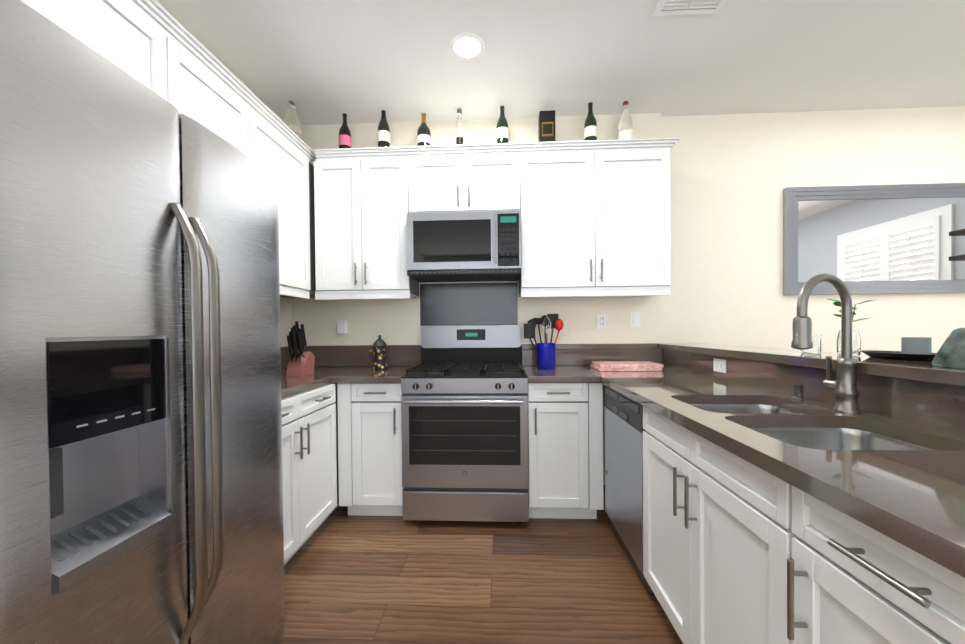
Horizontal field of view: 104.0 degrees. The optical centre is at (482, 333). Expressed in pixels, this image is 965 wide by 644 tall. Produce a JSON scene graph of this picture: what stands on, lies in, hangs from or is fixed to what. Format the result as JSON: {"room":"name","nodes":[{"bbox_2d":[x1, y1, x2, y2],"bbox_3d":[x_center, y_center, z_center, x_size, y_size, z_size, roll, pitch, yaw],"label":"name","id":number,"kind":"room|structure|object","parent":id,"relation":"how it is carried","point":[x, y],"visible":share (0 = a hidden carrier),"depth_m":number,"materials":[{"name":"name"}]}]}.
{"room":"kitchen","nodes":[
{"label":"kitchen","id":0,"kind":"room"},
{"bbox_2d":[155,0,291,346],"bbox_3d":[-1.710,-0.190,-0.116,0.100,2.810,6.210,0,1,3],"label":"wall","id":1,"kind":"structure","parent":0,"point":[285,318],"depth_m":2.86,"materials":[{"name":"paint"}]},
{"bbox_2d":[21,0,48,18],"bbox_3d":[-1.458,-0.966,0.786,0.328,0.535,0.607,0,1,3],"label":"upper cabinet","id":2,"kind":"object","parent":1,"relation":"attached to","point":[41,6],"depth_m":1.10,"materials":[{"name":"white wood"}]},
{"bbox_2d":[49,0,176,107],"bbox_3d":[-1.436,-0.972,1.243,0.328,0.535,0.551,0,1,3],"label":"upper cabinet","id":3,"kind":"object","parent":1,"relation":"attached to","point":[157,48],"depth_m":1.36,"materials":[{"name":"white wood"}]},
{"bbox_2d":[173,24,260,163],"bbox_3d":[-1.409,-0.756,1.766,0.328,0.980,0.614,0,1,3],"label":"upper cabinet","id":4,"kind":"object","parent":1,"relation":"attached to","point":[207,94],"depth_m":1.75,"materials":[{"name":"white wood"}]},
{"bbox_2d":[261,104,312,295],"bbox_3d":[-1.384,-0.762,2.294,0.328,0.980,0.685,0,1,3],"label":"upper cabinet","id":5,"kind":"object","parent":1,"relation":"attached to","point":[284,155],"depth_m":2.42,"materials":[{"name":"white wood"}]},
{"bbox_2d":[280,156,315,298],"bbox_3d":[-1.362,-0.769,2.773,0.328,0.980,0.389,0,1,3],"label":"upper cabinet","id":6,"kind":"object","parent":1,"relation":"attached to","point":[314,157],"depth_m":2.73,"materials":[{"name":"white wood"}]},
{"bbox_2d":[283,101,302,140],"bbox_3d":[-1.348,-1.501,2.669,0.135,0.484,0.135,0,1,3],"label":"bottle","id":7,"kind":"object","parent":6,"relation":"on","point":[291,120],"visible":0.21,"depth_m":2.63,"materials":[{"name":"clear glass"}]},
{"bbox_2d":[278,485,682,643],"bbox_3d":[1.450,1.239,-0.222,6.400,0.100,6.460,0,1,3],"label":"floor","id":8,"kind":"structure","parent":0,"point":[352,579],"depth_m":1.76,"materials":[{"name":"brown wood"}]},
{"bbox_2d":[0,0,284,643],"bbox_3d":[-1.149,0.304,1.038,0.864,1.783,0.845,0,1,3],"label":"fridge","id":9,"kind":"object","parent":8,"relation":"on","point":[141,485],"visible":1,"depth_m":0.85,"materials":[{"name":"silver metal"}]},
{"bbox_2d":[281,383,338,564],"bbox_3d":[-1.232,0.749,1.923,0.614,0.874,0.863,0,1,3],"label":"base cabinet","id":10,"kind":"object","parent":8,"relation":"on","point":[310,460],"visible":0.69,"depth_m":1.96,"materials":[{"name":"white wood"}]},
{"bbox_2d":[281,345,348,397],"bbox_3d":[-1.244,0.204,2.229,0.600,0.204,1.489,0,1,3],"label":"countertop","id":11,"kind":"structure","parent":10,"relation":"on","point":[289,385],"depth_m":2.44,"materials":[{"name":"brown stone"}]},
{"bbox_2d":[286,321,314,376],"bbox_3d":[-1.159,0.092,2.387,0.110,0.344,0.175,0,1,3],"label":"knife block","id":12,"kind":"object","parent":11,"relation":"on","point":[301,361],"visible":1,"depth_m":2.35,"materials":[{"name":"red wood"}]},
{"bbox_2d":[329,345,420,382],"bbox_3d":[-0.703,0.195,2.609,0.445,0.204,0.679,0,1,3],"label":"countertop","id":13,"kind":"structure","parent":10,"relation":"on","point":[344,364],"depth_m":2.92,"materials":[{"name":"brown stone"}]},
{"bbox_2d":[369,335,387,369],"bbox_3d":[-0.760,0.132,2.742,0.138,0.248,0.109,0,1,3],"label":"stein","id":14,"kind":"object","parent":13,"relation":"on","point":[379,361],"visible":1,"depth_m":2.71,"materials":[{"name":"ceramic"}]},
{"bbox_2d":[337,383,403,515],"bbox_3d":[-0.682,0.735,2.612,0.413,0.874,0.628,0,1,3],"label":"base cabinet","id":15,"kind":"object","parent":8,"relation":"on","point":[370,448],"visible":0.85,"depth_m":2.34,"materials":[{"name":"white wood"}]},
{"bbox_2d":[401,325,528,523],"bbox_3d":[-0.096,0.556,2.547,0.760,1.225,0.707,0,1,3],"label":"range","id":16,"kind":"object","parent":8,"relation":"on","point":[464,405],"visible":1,"depth_m":2.27,"materials":[{"name":"silver metal"}]},
{"bbox_2d":[527,382,603,518],"bbox_3d":[0.516,0.726,2.555,0.453,0.874,0.628,0,1,3],"label":"base cabinet","id":17,"kind":"object","parent":8,"relation":"on","point":[565,450],"visible":0.92,"depth_m":2.29,"materials":[{"name":"white wood"}]},
{"bbox_2d":[522,344,604,382],"bbox_3d":[0.503,0.187,2.543,0.438,0.201,0.600,0,1,3],"label":"countertop","id":18,"kind":"structure","parent":17,"relation":"on","point":[569,357],"depth_m":2.85,"materials":[{"name":"brown stone"}]},
{"bbox_2d":[524,314,563,368],"bbox_3d":[0.434,0.052,2.697,0.283,0.390,0.161,0,1,3],"label":"utensil crock","id":19,"kind":"object","parent":18,"relation":"on","point":[546,355],"visible":1,"depth_m":2.64,"materials":[{"name":"blue ceramic"}]},
{"bbox_2d":[605,343,662,363],"bbox_3d":[0.828,0.178,2.867,1.055,0.204,0.019,0,1,3],"label":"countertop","id":20,"kind":"structure","parent":17,"relation":"on","point":[650,352],"depth_m":2.84,"materials":[{"name":"brown stone"}]},
{"bbox_2d":[604,385,654,594],"bbox_3d":[1.001,0.730,1.950,0.574,0.872,0.600,0,1,3],"label":"dishwasher","id":21,"kind":"object","parent":8,"relation":"on","point":[623,421],"visible":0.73,"depth_m":1.88,"materials":[{"name":"silver metal"}]},
{"bbox_2d":[658,343,964,432],"bbox_3d":[1.424,0.629,1.387,0.335,1.080,3.028,0,1,3],"label":"ledge","id":22,"kind":"object","parent":8,"relation":"on","point":[925,392],"visible":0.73,"depth_m":1.29,"materials":[{"name":"stone"}]},
{"bbox_2d":[713,358,725,372],"bbox_3d":[1.317,0.176,2.093,0.006,0.072,0.115,0,1,3],"label":"electrical outlet","id":23,"kind":"object","parent":22,"relation":"attached to","point":[719,365],"visible":1,"depth_m":2.09,"materials":[{"name":"white plastic"}]},
{"bbox_2d":[800,334,820,352],"bbox_3d":[1.450,0.042,1.665,0.070,0.085,0.070,0,1,3],"label":"glass jar","id":24,"kind":"object","parent":22,"relation":"on","point":[816,340],"visible":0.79,"depth_m":1.63,"materials":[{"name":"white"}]},
{"bbox_2d":[827,292,872,355],"bbox_3d":[1.443,-0.038,1.495,0.174,0.250,0.186,0,1,3],"label":"vase","id":25,"kind":"object","parent":22,"relation":"on","point":[856,344],"visible":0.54,"depth_m":1.47,"materials":[{"name":"green plant"}]},
{"bbox_2d":[861,337,936,360],"bbox_3d":[1.490,0.050,1.343,0.150,0.076,0.256,0,1,3],"label":"tray","id":26,"kind":"object","parent":22,"relation":"on","point":[917,348],"visible":0.9,"depth_m":1.28,"materials":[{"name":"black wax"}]},
{"bbox_2d":[932,328,964,368],"bbox_3d":[1.325,0.038,1.031,0.056,0.110,0.133,0,1,3],"label":"decor","id":27,"kind":"object","parent":22,"relation":"on","point":[951,352],"visible":1,"depth_m":1.04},
{"bbox_2d":[759,468,964,643],"bbox_3d":[0.949,0.746,0.590,0.590,0.874,0.555,0,1,3],"label":"base cabinet","id":28,"kind":"object","parent":8,"relation":"on","point":[826,576],"depth_m":0.70,"materials":[{"name":"white wood"}]},
{"bbox_2d":[579,366,964,577],"bbox_3d":[0.973,0.278,1.394,0.628,0.038,2.948,0,1,3],"label":"countertop","id":29,"kind":"structure","parent":28,"relation":"on","point":[914,500],"depth_m":0.83,"materials":[{"name":"brown stone"}]},
{"bbox_2d":[590,361,663,370],"bbox_3d":[0.986,0.223,2.606,0.422,0.041,0.292,0,1,3],"label":"cutting boards","id":30,"kind":"object","parent":29,"relation":"on","point":[624,366],"visible":0.98,"depth_m":2.48,"materials":[{"name":"pink stone"}]},
{"bbox_2d":[689,404,804,413],"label":"sink","id":31,"kind":"object","parent":29,"relation":"attached to","point":[718,408],"depth_m":1.58,"materials":[{"name":"silver metal"}]},
{"bbox_2d":[791,383,804,399],"bbox_3d":[1.237,0.225,1.477,0.042,0.060,0.041,0,1,3],"label":"soap dispenser","id":32,"kind":"object","parent":29,"relation":"on","point":[797,391],"visible":0.98,"depth_m":1.46,"materials":[{"name":"silver metal"}]},
{"bbox_2d":[791,274,860,412],"bbox_3d":[1.122,0.031,1.249,0.248,0.455,0.147,0,1,3],"label":"faucet","id":33,"kind":"object","parent":29,"relation":"on","point":[844,384],"visible":1,"depth_m":1.24,"materials":[{"name":"silver metal"}]},
{"bbox_2d":[747,427,937,450],"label":"sink","id":34,"kind":"object","parent":29,"relation":"attached to","point":[835,438],"depth_m":1.20,"materials":[{"name":"silver metal"}]},
{"bbox_2d":[158,0,964,125],"bbox_3d":[1.425,-1.671,-0.258,6.400,0.100,6.460,0,1,3],"label":"ceiling","id":35,"kind":"structure","parent":0,"point":[323,62],"depth_m":2.23,"materials":[{"name":"white paint"}]},
{"bbox_2d":[449,32,485,59],"bbox_3d":[-0.087,-1.632,2.147,0.210,0.008,0.210,0,1,3],"label":"recessed light","id":36,"kind":"object","parent":35,"relation":"in","point":[467,46],"visible":1,"depth_m":2.14,"materials":[{"name":"white plastic"}]},
{"bbox_2d":[652,0,726,16],"bbox_3d":[1.030,-1.637,1.768,0.330,0.008,0.330,0,1,3],"label":"ceiling vent","id":37,"kind":"object","parent":35,"relation":"in","point":[676,7],"visible":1,"depth_m":1.89,"materials":[{"name":"white metal"}]},
{"bbox_2d":[291,106,964,484],"bbox_3d":[1.587,-0.256,2.911,6.400,2.810,0.150,0,1,3],"label":"wall","id":38,"kind":"structure","parent":0,"point":[733,176],"depth_m":2.86,"materials":[{"name":"paint"}]},
{"bbox_2d":[336,320,347,334],"bbox_3d":[-1.093,-0.048,2.940,0.080,0.115,0.048,0,1,3],"label":"electrical outlet","id":39,"kind":"object","parent":38,"relation":"attached to","point":[341,327],"visible":1,"depth_m":2.92,"materials":[{"name":"white plastic"}]},
{"bbox_2d":[314,146,418,297],"bbox_3d":[-0.838,-0.773,2.778,0.672,0.980,0.328,0,1,3],"label":"upper cabinet","id":40,"kind":"object","parent":38,"relation":"attached to","point":[362,197],"depth_m":2.62,"materials":[{"name":"white wood"}]},
{"bbox_2d":[339,113,351,147],"bbox_3d":[-1.019,-1.444,2.794,0.090,0.360,0.090,0,1,3],"label":"bottle","id":41,"kind":"object","parent":40,"relation":"on","point":[345,140],"visible":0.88,"depth_m":2.76,"materials":[{"name":"black glass"}]},
{"bbox_2d":[378,110,389,146],"bbox_3d":[-0.727,-1.467,2.780,0.090,0.403,0.090,0,1,3],"label":"bottle","id":42,"kind":"object","parent":40,"relation":"on","point":[383,133],"visible":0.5,"depth_m":2.75,"materials":[{"name":"black glass"}]},
{"bbox_2d":[410,143,521,213],"bbox_3d":[-0.120,-1.046,2.741,0.770,0.445,0.328,0,1,3],"label":"upper cabinet","id":43,"kind":"object","parent":38,"relation":"attached to","point":[442,178],"depth_m":2.58,"materials":[{"name":"white wood"}]},
{"bbox_2d":[417,113,430,145],"bbox_3d":[-0.429,-1.440,2.766,0.102,0.343,0.102,0,1,3],"label":"bottle","id":44,"kind":"object","parent":43,"relation":"on","point":[423,135],"visible":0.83,"depth_m":2.73,"materials":[{"name":"black glass"}]},
{"bbox_2d":[456,109,462,144],"bbox_3d":[-0.167,-1.451,2.754,0.052,0.361,0.052,0,1,3],"label":"bottle","id":45,"kind":"object","parent":43,"relation":"on","point":[459,136],"visible":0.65,"depth_m":2.74,"materials":[{"name":"clear glass"}]},
{"bbox_2d":[406,210,520,282],"bbox_3d":[-0.119,-0.607,2.687,0.764,0.417,0.447,0,1,3],"label":"microwave","id":46,"kind":"object","parent":43,"relation":"attached to","point":[478,246],"visible":1,"depth_m":2.51,"materials":[{"name":"silver metal"}]},
{"bbox_2d":[496,106,508,142],"bbox_3d":[0.145,-1.468,2.739,0.090,0.391,0.090,0,1,3],"label":"bottle","id":47,"kind":"object","parent":43,"relation":"on","point":[502,131],"visible":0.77,"depth_m":2.70,"materials":[{"name":"green glass"}]},
{"bbox_2d":[420,282,517,325],"bbox_3d":[-0.108,-0.228,2.913,0.755,0.326,0.004,0,1,3],"label":"backsplash","id":48,"kind":"structure","parent":38,"relation":"attached to","point":[445,304],"depth_m":2.91,"materials":[{"name":"grey metal"}]},
{"bbox_2d":[519,138,673,297],"bbox_3d":[0.766,-0.786,2.702,1.000,0.980,0.328,0,1,3],"label":"upper cabinet","id":49,"kind":"object","parent":38,"relation":"attached to","point":[595,218],"depth_m":2.54,"materials":[{"name":"white wood"}]},
{"bbox_2d":[538,110,554,141],"bbox_3d":[0.465,-1.431,2.724,0.110,0.310,0.091,0,1,3],"label":"box","id":50,"kind":"object","parent":49,"relation":"on","point":[546,125],"visible":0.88,"depth_m":2.68,"materials":[{"name":"black cardboard"}]},
{"bbox_2d":[584,102,596,140],"bbox_3d":[0.776,-1.468,2.709,0.090,0.379,0.090,0,1,3],"label":"bottle","id":51,"kind":"object","parent":49,"relation":"on","point":[590,128],"visible":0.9,"depth_m":2.68,"materials":[{"name":"green glass"}]},
{"bbox_2d":[618,101,633,138],"bbox_3d":[1.025,-1.482,2.697,0.104,0.403,0.104,0,1,3],"label":"bottle","id":52,"kind":"object","parent":49,"relation":"on","point":[626,129],"visible":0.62,"depth_m":2.66,"materials":[{"name":"clear glass"}]},
{"bbox_2d":[597,314,605,328],"bbox_3d":[0.905,-0.095,2.864,0.072,0.115,0.011,0,1,3],"label":"electrical outlet","id":53,"kind":"object","parent":38,"relation":"attached to","point":[601,321],"visible":1,"depth_m":2.86,"materials":[{"name":"white plastic"}]},
{"bbox_2d":[630,312,639,326],"bbox_3d":[1.153,-0.106,2.854,0.072,0.115,0.006,0,1,3],"label":"light switch","id":54,"kind":"object","parent":38,"relation":"attached to","point":[634,319],"visible":1,"depth_m":2.85,"materials":[{"name":"white plastic"}]},
{"bbox_2d":[783,183,964,294],"bbox_3d":[3.284,-0.699,2.781,2.030,0.800,0.035,0,1,3],"label":"mirror","id":55,"kind":"object","parent":38,"relation":"attached to","point":[890,239],"visible":1,"depth_m":2.80,"materials":[{"name":"silver metal"}]}
]}

